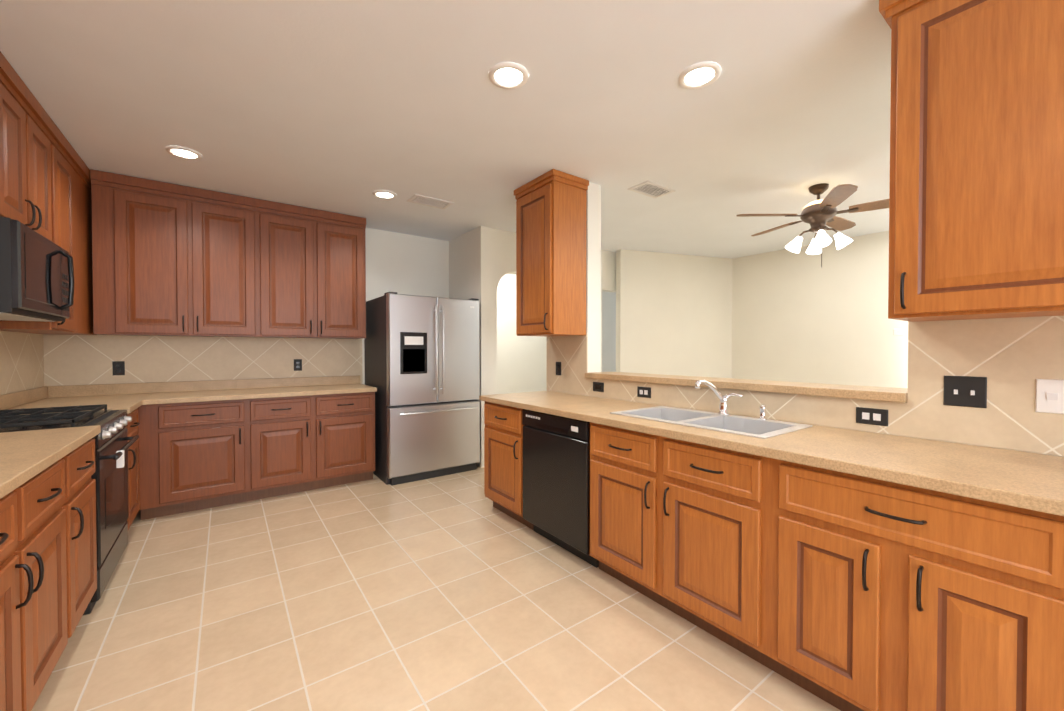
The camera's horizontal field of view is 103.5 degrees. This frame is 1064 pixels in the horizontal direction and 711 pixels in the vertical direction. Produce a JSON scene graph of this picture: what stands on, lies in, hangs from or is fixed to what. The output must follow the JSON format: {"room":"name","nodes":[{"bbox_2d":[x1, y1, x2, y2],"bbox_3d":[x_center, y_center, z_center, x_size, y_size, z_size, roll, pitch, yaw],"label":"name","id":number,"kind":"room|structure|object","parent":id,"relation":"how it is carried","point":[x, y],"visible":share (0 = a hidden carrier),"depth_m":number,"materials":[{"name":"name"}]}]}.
{"room":"kitchen","nodes":[
{"label":"kitchen","id":0,"kind":"room"},
{"bbox_2d":[360,228,448,384],"bbox_3d":[-2.417,-0.086,4.242,3.365,2.620,0.120,-1,1,-36],"label":"wall","id":1,"kind":"structure","parent":0,"point":[401,263],"depth_m":4.84,"materials":[{"name":"paint"}]},
{"bbox_2d":[90,173,261,336],"bbox_3d":[-2.949,-0.755,3.548,1.030,1.178,0.339,-1,1,-36],"label":"upper cabinet","id":2,"kind":"object","parent":1,"relation":"attached to","point":[169,259],"depth_m":3.38,"materials":[{"name":"brown wood"}]},
{"bbox_2d":[258,201,365,338],"bbox_3d":[-2.159,-0.763,4.125,0.926,1.178,0.339,-1,1,-36],"label":"upper cabinet","id":3,"kind":"object","parent":1,"relation":"attached to","point":[312,266],"depth_m":3.96,"materials":[{"name":"brown wood"}]},
{"bbox_2d":[31,466,840,710],"bbox_3d":[1.095,1.296,2.667,7.395,0.100,8.200,-1,1,-36],"label":"floor","id":4,"kind":"structure","parent":0,"point":[456,592],"depth_m":1.96,"materials":[{"name":"tile"}]},
{"bbox_2d":[0,452,75,710],"bbox_3d":[-1.813,0.830,1.110,0.609,0.876,0.930,-1,1,-36],"label":"base cabinet","id":5,"kind":"object","parent":4,"relation":"on","point":[48,565],"depth_m":1.38,"materials":[{"name":"brown wood"}]},
{"bbox_2d":[0,403,107,498],"bbox_3d":[-1.134,0.339,0.187,0.625,0.128,4.149,-1,1,-36],"label":"countertop","id":6,"kind":"structure","parent":5,"relation":"on","point":[25,456],"depth_m":1.59,"materials":[{"name":"laminate"}]},
{"bbox_2d":[0,404,138,615],"bbox_3d":[-2.560,0.775,2.193,0.678,0.955,0.754,-1,1,-36],"label":"range","id":7,"kind":"object","parent":4,"relation":"on","point":[112,446],"visible":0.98,"depth_m":2.21,"materials":[{"name":"black metal"}]},
{"bbox_2d":[72,439,96,626],"bbox_3d":[-2.226,0.822,1.675,0.609,0.876,0.470,-1,1,-36],"label":"base cabinet","id":8,"kind":"object","parent":4,"relation":"on","point":[83,457],"depth_m":1.87,"materials":[{"name":"brown wood"}]},
{"bbox_2d":[125,408,139,529],"bbox_3d":[-3.147,0.805,2.934,0.609,0.876,1.128,-1,1,-36],"label":"base cabinet","id":9,"kind":"object","parent":4,"relation":"on","point":[132,427],"depth_m":2.84,"materials":[{"name":"brown wood"}]},
{"bbox_2d":[0,387,143,413],"bbox_3d":[-2.950,0.305,2.675,0.629,0.128,0.489,-1,1,-36],"label":"countertop","id":10,"kind":"structure","parent":9,"relation":"on","point":[129,399],"depth_m":3.10,"materials":[{"name":"laminate"}]},
{"bbox_2d":[23,375,376,404],"bbox_3d":[-2.609,0.292,3.624,2.300,0.128,0.640,-1,1,-36],"label":"countertop","id":11,"kind":"structure","parent":9,"relation":"on","point":[209,390],"depth_m":3.73,"materials":[{"name":"laminate"}]},
{"bbox_2d":[138,399,249,519],"bbox_3d":[-2.798,0.797,3.512,0.665,0.876,0.609,-1,1,-36],"label":"base cabinet","id":12,"kind":"object","parent":4,"relation":"on","point":[194,456],"depth_m":3.26,"materials":[{"name":"brown wood"}]},
{"bbox_2d":[250,395,317,500],"bbox_3d":[-2.332,0.792,3.853,0.490,0.876,0.609,-1,1,-36],"label":"base cabinet","id":13,"kind":"object","parent":4,"relation":"on","point":[281,428],"depth_m":3.62,"materials":[{"name":"brown wood"}]},
{"bbox_2d":[314,392,374,488],"bbox_3d":[-1.916,0.788,4.157,0.541,0.876,0.609,-1,1,-36],"label":"base cabinet","id":14,"kind":"object","parent":4,"relation":"on","point":[344,424],"depth_m":3.91,"materials":[{"name":"brown wood"}]},
{"bbox_2d":[365,292,479,484],"bbox_3d":[-1.169,0.308,4.503,0.972,1.825,0.901,-1,1,-36],"label":"fridge","id":15,"kind":"object","parent":4,"relation":"on","point":[422,364],"visible":1,"depth_m":4.15,"materials":[{"name":"grey metal"}]},
{"bbox_2d":[484,401,591,529],"bbox_3d":[0.035,0.799,3.341,0.664,0.876,0.550,-1,1,-36],"label":"base cabinet","id":16,"kind":"object","parent":4,"relation":"on","point":[503,430],"depth_m":3.11,"materials":[{"name":"brown wood"}]},
{"bbox_2d":[522,409,598,567],"bbox_3d":[0.388,0.807,2.852,0.667,0.872,0.645,-1,1,-36],"label":"dishwasher","id":17,"kind":"object","parent":4,"relation":"on","point":[556,479],"visible":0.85,"depth_m":2.60,"materials":[{"name":"black metal"}]},
{"bbox_2d":[756,456,1063,710],"bbox_3d":[1.377,0.825,1.504,0.664,0.876,0.740,-1,1,-36],"label":"base cabinet","id":18,"kind":"object","parent":4,"relation":"on","point":[841,591],"depth_m":1.28,"materials":[{"name":"brown wood"}]},
{"bbox_2d":[479,391,1063,515],"bbox_3d":[1.009,0.359,1.984,0.685,0.038,3.920,-1,1,-36],"label":"countertop","id":19,"kind":"structure","parent":18,"relation":"on","point":[1028,480],"depth_m":1.49,"materials":[{"name":"stone"}]},
{"bbox_2d":[610,406,812,438],"bbox_3d":[0.896,0.419,2.212,0.480,0.177,0.860,-1,1,-36],"label":"sink","id":20,"kind":"object","parent":19,"relation":"in","point":[748,426],"visible":0.44,"depth_m":2.22,"materials":[{"name":"white ceramic"}]},
{"bbox_2d":[695,380,766,419],"bbox_3d":[1.039,0.230,2.191,0.285,0.199,0.262,-1,1,-36],"label":"faucet","id":21,"kind":"object","parent":19,"relation":"on","point":[723,405],"visible":1,"depth_m":2.28,"materials":[{"name":"silver metal"}]},
{"bbox_2d":[0,0,890,258],"bbox_3d":[1.095,-1.424,2.630,7.395,0.100,8.200,-1,1,-36],"label":"ceiling","id":22,"kind":"structure","parent":0,"point":[347,107],"depth_m":2.29,"materials":[{"name":"paint"}]},
{"bbox_2d":[165,146,202,159],"bbox_3d":[-2.358,-1.370,2.843,0.196,0.012,0.196,-1,1,-36],"label":"recessed light","id":23,"kind":"object","parent":22,"relation":"in","point":[184,152],"visible":0.98,"depth_m":2.83,"materials":[{"name":"white plastic"}]},
{"bbox_2d":[373,190,396,198],"bbox_3d":[-1.267,-1.381,3.604,0.196,0.012,0.196,-1,1,-36],"label":"recessed light","id":24,"kind":"object","parent":22,"relation":"in","point":[384,194],"visible":0.98,"depth_m":3.60,"materials":[{"name":"white plastic"}]},
{"bbox_2d":[407,194,453,208],"bbox_3d":[-0.917,-1.385,3.785,0.360,0.009,0.210,-1,1,-36],"label":"ceiling vent","id":25,"kind":"object","parent":22,"relation":"in","point":[429,201],"visible":0.98,"depth_m":3.76,"materials":[{"name":"white metal"}]},
{"bbox_2d":[489,62,528,88],"bbox_3d":[-0.114,-1.359,2.044,0.196,0.012,0.196,-1,1,-36],"label":"recessed light","id":26,"kind":"object","parent":22,"relation":"in","point":[508,75],"visible":1,"depth_m":2.04,"materials":[{"name":"white plastic"}]},
{"bbox_2d":[628,181,674,198],"bbox_3d":[1.000,-1.381,3.502,0.360,0.009,0.210,-1,1,-36],"label":"ceiling vent","id":27,"kind":"object","parent":22,"relation":"in","point":[651,189],"visible":1,"depth_m":3.48,"materials":[{"name":"white metal"}]},
{"bbox_2d":[678,62,720,88],"bbox_3d":[0.816,-1.359,2.042,0.196,0.012,0.196,-1,1,-36],"label":"recessed light","id":28,"kind":"object","parent":22,"relation":"in","point":[699,75],"visible":1,"depth_m":2.03,"materials":[{"name":"white plastic"}]},
{"bbox_2d":[736,183,888,266],"bbox_3d":[2.395,-1.055,3.468,1.222,0.660,1.265,-1,1,-36],"label":"fan","id":29,"kind":"object","parent":22,"relation":"hanging from","point":[818,215],"visible":1,"depth_m":3.37,"materials":[{"name":"brown wood"}]},
{"bbox_2d":[449,226,496,467],"bbox_3d":[-0.743,-0.096,4.971,0.200,2.620,0.920,-1,1,-36],"label":"wall","id":30,"kind":"structure","parent":0,"point":[473,263],"depth_m":4.62,"materials":[{"name":"paint"}]},
{"bbox_2d":[497,229,601,371],"bbox_3d":[0.240,-0.099,5.194,1.650,2.620,0.120,-1,1,-36],"label":"wall","id":31,"kind":"structure","parent":0,"point":[506,252],"depth_m":4.73,"materials":[{"name":"paint"}]},
{"bbox_2d":[497,274,615,393],"bbox_3d":[0.216,-0.124,6.973,3.710,2.620,0.120,-1,1,-36],"label":"wall","id":32,"kind":"structure","parent":0,"point":[521,363],"depth_m":6.62,"materials":[{"name":"paint"}]},
{"bbox_2d":[602,249,731,377],"bbox_3d":[1.953,-0.110,5.976,2.037,2.620,0.880,-1,1,-36],"label":"wall","id":33,"kind":"structure","parent":0,"point":[673,314],"depth_m":5.84,"materials":[{"name":"paint"}]},
{"bbox_2d":[553,182,1063,456],"bbox_3d":[1.841,-0.049,1.565,0.150,2.620,5.570,-1,1,-36],"label":"wall","id":34,"kind":"structure","parent":0,"point":[593,261],"depth_m":3.38,"materials":[{"name":"paint"}]},
{"bbox_2d":[514,169,588,336],"bbox_3d":[0.139,-0.772,3.410,0.389,1.216,0.525,-1,1,-36],"label":"upper cabinet","id":35,"kind":"object","parent":34,"relation":"attached to","point":[550,252],"visible":0.98,"depth_m":3.25,"materials":[{"name":"brown wood"}]},
{"bbox_2d":[585,372,907,402],"bbox_3d":[1.114,0.166,2.635,0.305,0.040,1.946,-1,1,-36],"label":"sill","id":36,"kind":"structure","parent":34,"relation":"on","point":[890,394],"depth_m":2.21,"materials":[{"name":"laminate"}]},
{"bbox_2d":[883,0,1063,321],"bbox_3d":[1.733,-0.724,1.272,0.339,1.178,0.940,-1,1,-36],"label":"upper cabinet","id":37,"kind":"object","parent":34,"relation":"attached to","point":[976,211],"depth_m":1.37,"materials":[{"name":"brown wood"}]},
{"bbox_2d":[732,231,907,387],"bbox_3d":[4.710,-0.081,3.867,0.120,2.620,5.900,-1,1,-36],"label":"wall","id":38,"kind":"structure","parent":0,"point":[802,315],"depth_m":5.26,"materials":[{"name":"paint"}]},
{"bbox_3d":[-1.640,-0.030,0.227,0.120,2.620,7.520,-1,1,-36],"label":"wall","id":39,"kind":"structure","parent":0,"visible":0},
{"bbox_2d":[0,159,3,326],"bbox_3d":[-2.221,-0.725,1.392,0.309,1.178,0.900,-1,1,-36],"label":"upper cabinet","id":40,"kind":"object","parent":39,"relation":"attached to","point":[1,160],"depth_m":1.90,"materials":[{"name":"brown wood"}]},
{"bbox_2d":[0,331,47,394],"bbox_3d":[-1.731,0.109,0.461,0.008,0.505,6.800,-1,1,-36],"label":"tile backsplash","id":41,"kind":"structure","parent":39,"relation":"attached to","point":[23,356],"depth_m":2.87,"materials":[{"name":"beige tile"}]},
{"bbox_2d":[0,55,55,243],"bbox_3d":[-2.710,-0.974,2.058,0.309,0.700,0.760,-1,1,-36],"label":"upper cabinet","id":42,"kind":"object","parent":39,"relation":"attached to","point":[45,186],"depth_m":2.13,"materials":[{"name":"brown wood"}]},
{"bbox_2d":[0,217,73,321],"bbox_3d":[-2.659,-0.405,2.103,0.431,0.426,0.750,-1,1,-36],"label":"microwave","id":43,"kind":"object","parent":42,"relation":"attached to","point":[36,276],"visible":1,"depth_m":2.03,"materials":[{"name":"black"}]},
{"bbox_2d":[0,131,96,334],"bbox_3d":[-3.268,-0.745,2.824,0.309,1.178,1.128,-1,1,-36],"label":"upper cabinet","id":44,"kind":"object","parent":39,"relation":"attached to","point":[73,181],"depth_m":2.86,"materials":[{"name":"brown wood"}]},
{"bbox_2d":[48,334,362,385],"bbox_3d":[-2.783,0.061,3.898,2.305,0.505,0.008,-1,1,-36],"label":"tile backsplash","id":45,"kind":"structure","parent":39,"relation":"attached to","point":[72,359],"depth_m":3.72,"materials":[{"name":"beige tile"}]},
{"bbox_2d":[112,361,124,374],"bbox_3d":[-3.393,0.105,3.441,0.072,0.115,0.009,-1,1,-36],"label":"electrical outlet plate","id":46,"kind":"object","parent":45,"relation":"attached to","point":[118,367],"depth_m":3.44,"materials":[{"name":"black plastic"}]},
{"bbox_2d":[294,359,301,370],"bbox_3d":[-2.349,0.095,4.205,0.072,0.115,0.009,-1,1,-36],"label":"electrical outlet plate","id":47,"kind":"object","parent":45,"relation":"attached to","point":[297,362],"depth_m":4.20,"materials":[{"name":"black plastic"}]},
{"bbox_2d":[547,316,1063,455],"bbox_3d":[1.601,0.091,1.763,0.008,0.505,4.970,-1,1,-36],"label":"tile backsplash","id":48,"kind":"structure","parent":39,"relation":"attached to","point":[1012,360],"depth_m":1.68,"materials":[{"name":"beige tile"}]},
{"bbox_2d":[556,362,560,374],"bbox_3d":[0.227,0.113,3.626,0.010,0.115,0.072,-1,1,-36],"label":"outlet","id":49,"kind":"object","parent":48,"relation":"attached to","point":[558,364],"depth_m":3.62,"materials":[{"name":"black plastic"}]},
{"bbox_2d":[593,382,603,391],"bbox_3d":[0.510,0.243,3.241,0.010,0.072,0.115,-1,1,-36],"label":"outlet","id":50,"kind":"object","parent":48,"relation":"attached to","point":[597,386],"depth_m":3.23,"materials":[{"name":"black plastic"}]},
{"bbox_2d":[637,386,650,397],"bbox_3d":[0.770,0.253,2.885,0.009,0.072,0.115,-1,1,-36],"label":"outlet","id":51,"kind":"object","parent":48,"relation":"attached to","point":[645,392],"depth_m":2.88,"materials":[{"name":"black plastic"}]},
{"bbox_2d":[856,407,887,425],"bbox_3d":[1.514,0.272,1.868,0.009,0.072,0.115,-1,1,-36],"label":"outlet","id":52,"kind":"object","parent":48,"relation":"attached to","point":[872,416],"depth_m":1.87,"materials":[{"name":"black plastic"}]},
{"bbox_2d":[943,376,986,407],"bbox_3d":[1.682,0.140,1.631,0.016,0.118,0.118,-1,1,-36],"label":"light switch","id":53,"kind":"object","parent":48,"relation":"attached to","point":[966,391],"depth_m":1.63,"materials":[{"name":"black plastic"}]},
{"bbox_2d":[1035,379,1063,413],"bbox_3d":[1.812,0.143,1.459,0.009,0.118,0.075,-1,1,-36],"label":"light switch","id":54,"kind":"object","parent":48,"relation":"attached to","point":[1049,392],"depth_m":1.46,"materials":[{"name":"white plastic"}]}
]}

